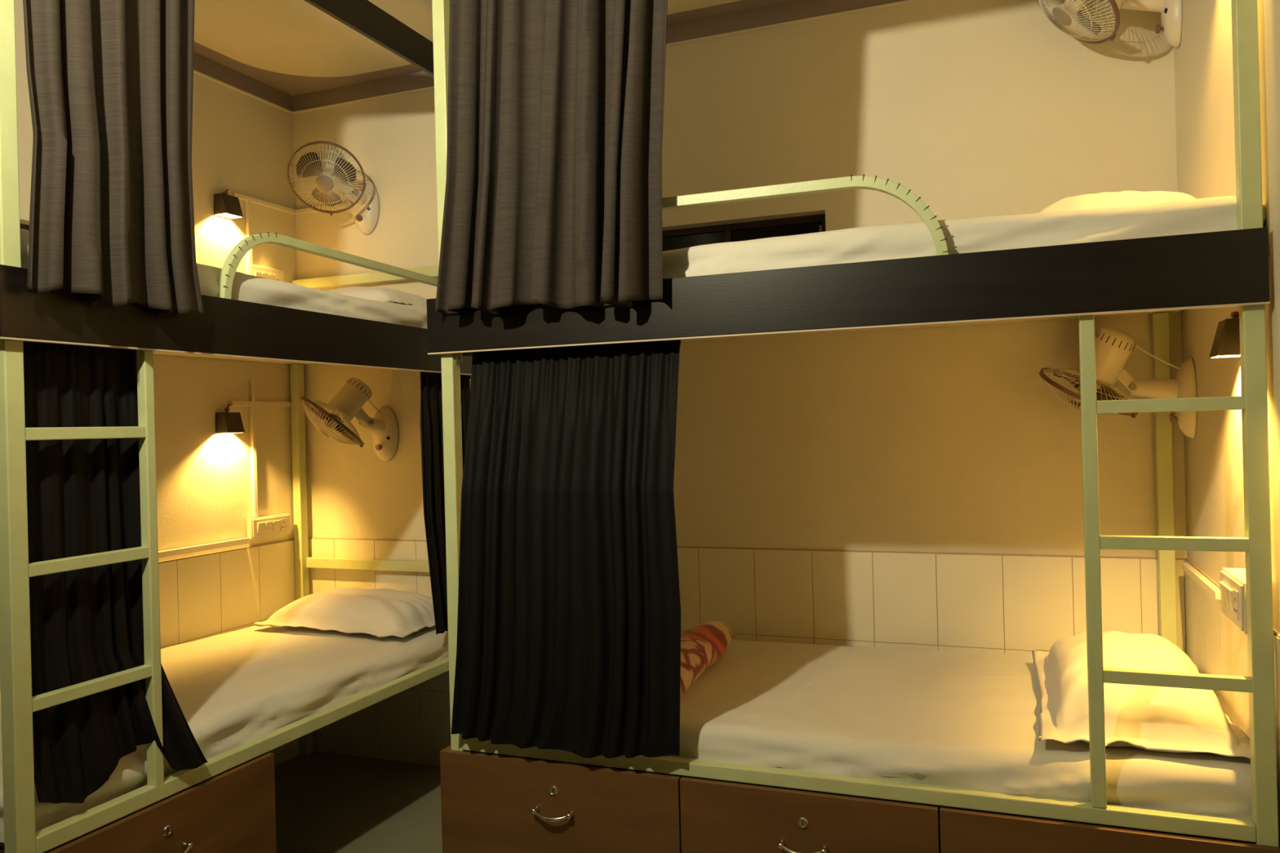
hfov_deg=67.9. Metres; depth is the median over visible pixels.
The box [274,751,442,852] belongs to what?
floor
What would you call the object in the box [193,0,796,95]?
ceiling
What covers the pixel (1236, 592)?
socket
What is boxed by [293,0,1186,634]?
wall
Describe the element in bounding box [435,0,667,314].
curtain
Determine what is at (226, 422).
wall lamp
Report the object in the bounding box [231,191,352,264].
cable trunking
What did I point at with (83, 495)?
curtain
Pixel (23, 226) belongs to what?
window
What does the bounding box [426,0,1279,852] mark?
bunk bed
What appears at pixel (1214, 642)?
wall paneling
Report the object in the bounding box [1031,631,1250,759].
pillow
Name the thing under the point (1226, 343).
wall lamp
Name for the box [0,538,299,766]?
wall paneling
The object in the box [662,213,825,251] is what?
window
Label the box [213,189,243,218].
wall lamp
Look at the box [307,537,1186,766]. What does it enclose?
wall paneling
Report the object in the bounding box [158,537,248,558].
cable trunking
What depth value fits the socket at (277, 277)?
3.99 m
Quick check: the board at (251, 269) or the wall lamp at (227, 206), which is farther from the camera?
the board at (251, 269)
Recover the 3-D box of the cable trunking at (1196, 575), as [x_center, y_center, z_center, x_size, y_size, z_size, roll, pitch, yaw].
[1.534,0.419,2.601,0.018,0.020,0.515,-1,0,21]
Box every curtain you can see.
[22,0,204,315]
[22,341,207,804]
[420,371,471,634]
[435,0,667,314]
[451,339,680,758]
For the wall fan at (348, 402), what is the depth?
3.78 m
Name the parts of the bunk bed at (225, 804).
post, drawer, drawer, handle, rail, post, guard rail, head rail, head rail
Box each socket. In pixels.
[275,274,280,280]
[280,518,287,530]
[1233,589,1239,620]
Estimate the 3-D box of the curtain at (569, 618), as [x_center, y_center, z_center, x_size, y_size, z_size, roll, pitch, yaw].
[-0.197,0.289,2.444,0.653,1.078,0.118,-1,0,21]
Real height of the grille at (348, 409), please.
0.189 m
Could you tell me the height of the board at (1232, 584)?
0.105 m
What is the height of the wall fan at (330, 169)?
0.334 m
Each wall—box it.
[14,0,297,561]
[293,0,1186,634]
[1173,0,1279,633]
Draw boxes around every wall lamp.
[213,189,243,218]
[215,403,244,433]
[1208,311,1239,358]
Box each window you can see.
[20,223,29,230]
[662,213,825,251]
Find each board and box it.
[244,263,284,281]
[246,513,290,539]
[1218,568,1247,634]
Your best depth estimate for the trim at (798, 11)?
3.44 m
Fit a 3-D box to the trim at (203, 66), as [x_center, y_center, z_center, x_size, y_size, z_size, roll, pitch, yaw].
[-2.366,-1.375,1.943,0.010,0.077,4.694,-1,0,21]
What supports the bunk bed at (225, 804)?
on the floor
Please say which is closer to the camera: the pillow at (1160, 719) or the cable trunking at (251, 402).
the pillow at (1160, 719)
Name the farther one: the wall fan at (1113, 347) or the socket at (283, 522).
the socket at (283, 522)
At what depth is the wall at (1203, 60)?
2.34 m
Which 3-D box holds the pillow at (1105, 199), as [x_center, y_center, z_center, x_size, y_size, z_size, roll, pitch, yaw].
[1.226,-0.527,2.511,0.420,0.115,0.720,-1,0,21]
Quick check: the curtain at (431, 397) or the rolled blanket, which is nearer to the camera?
the rolled blanket
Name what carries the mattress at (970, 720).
on the bunk bed at (495, 798)
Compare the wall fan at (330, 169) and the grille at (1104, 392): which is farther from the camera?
the wall fan at (330, 169)
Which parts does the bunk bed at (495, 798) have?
post, handle, drawer, handle, guard rail, drawer, rail, drawer, drawer, post, post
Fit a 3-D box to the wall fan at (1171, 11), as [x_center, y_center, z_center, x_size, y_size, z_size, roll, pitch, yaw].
[1.374,-1.260,2.756,0.428,0.292,0.296,-1,0,11]
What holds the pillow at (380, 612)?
on the mattress at (233, 689)
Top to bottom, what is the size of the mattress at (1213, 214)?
0.134 m
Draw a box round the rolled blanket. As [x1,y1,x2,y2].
[680,621,733,696]
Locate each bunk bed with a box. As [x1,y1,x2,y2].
[0,0,472,852]
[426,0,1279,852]
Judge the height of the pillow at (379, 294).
0.103 m
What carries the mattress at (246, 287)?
on the bunk bed at (225, 804)
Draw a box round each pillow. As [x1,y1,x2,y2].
[252,587,435,637]
[326,286,426,306]
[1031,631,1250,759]
[1039,190,1196,213]
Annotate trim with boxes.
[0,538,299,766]
[22,0,293,113]
[292,0,923,114]
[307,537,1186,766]
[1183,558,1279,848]
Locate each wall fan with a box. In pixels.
[286,141,379,235]
[299,377,399,462]
[1036,0,1182,47]
[1039,327,1197,439]
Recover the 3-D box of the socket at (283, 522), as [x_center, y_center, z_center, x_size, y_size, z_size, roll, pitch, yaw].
[-1.488,0.409,3.973,0.002,0.046,0.039,-1,0,21]
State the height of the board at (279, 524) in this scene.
0.082 m
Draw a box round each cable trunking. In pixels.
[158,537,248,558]
[229,379,291,516]
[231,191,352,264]
[1181,562,1221,599]
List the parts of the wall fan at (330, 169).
blade, blade, blade, speed knob, wall plate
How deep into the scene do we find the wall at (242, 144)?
3.74 m
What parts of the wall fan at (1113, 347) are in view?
blade, blade, blade, speed knob, wall plate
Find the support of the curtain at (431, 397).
hanging from the bunk bed at (225, 804)
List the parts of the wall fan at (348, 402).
blade, blade, blade, speed knob, wall plate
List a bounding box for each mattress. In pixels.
[0,625,448,843]
[20,228,426,328]
[662,195,1266,279]
[669,639,1252,820]
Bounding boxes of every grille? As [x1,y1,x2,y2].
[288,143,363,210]
[288,143,363,211]
[302,400,359,444]
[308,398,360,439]
[1038,0,1115,41]
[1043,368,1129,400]
[1043,371,1124,417]
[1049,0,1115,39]
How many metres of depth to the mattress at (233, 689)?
2.93 m
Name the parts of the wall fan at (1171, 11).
blade, blade, speed knob, wall plate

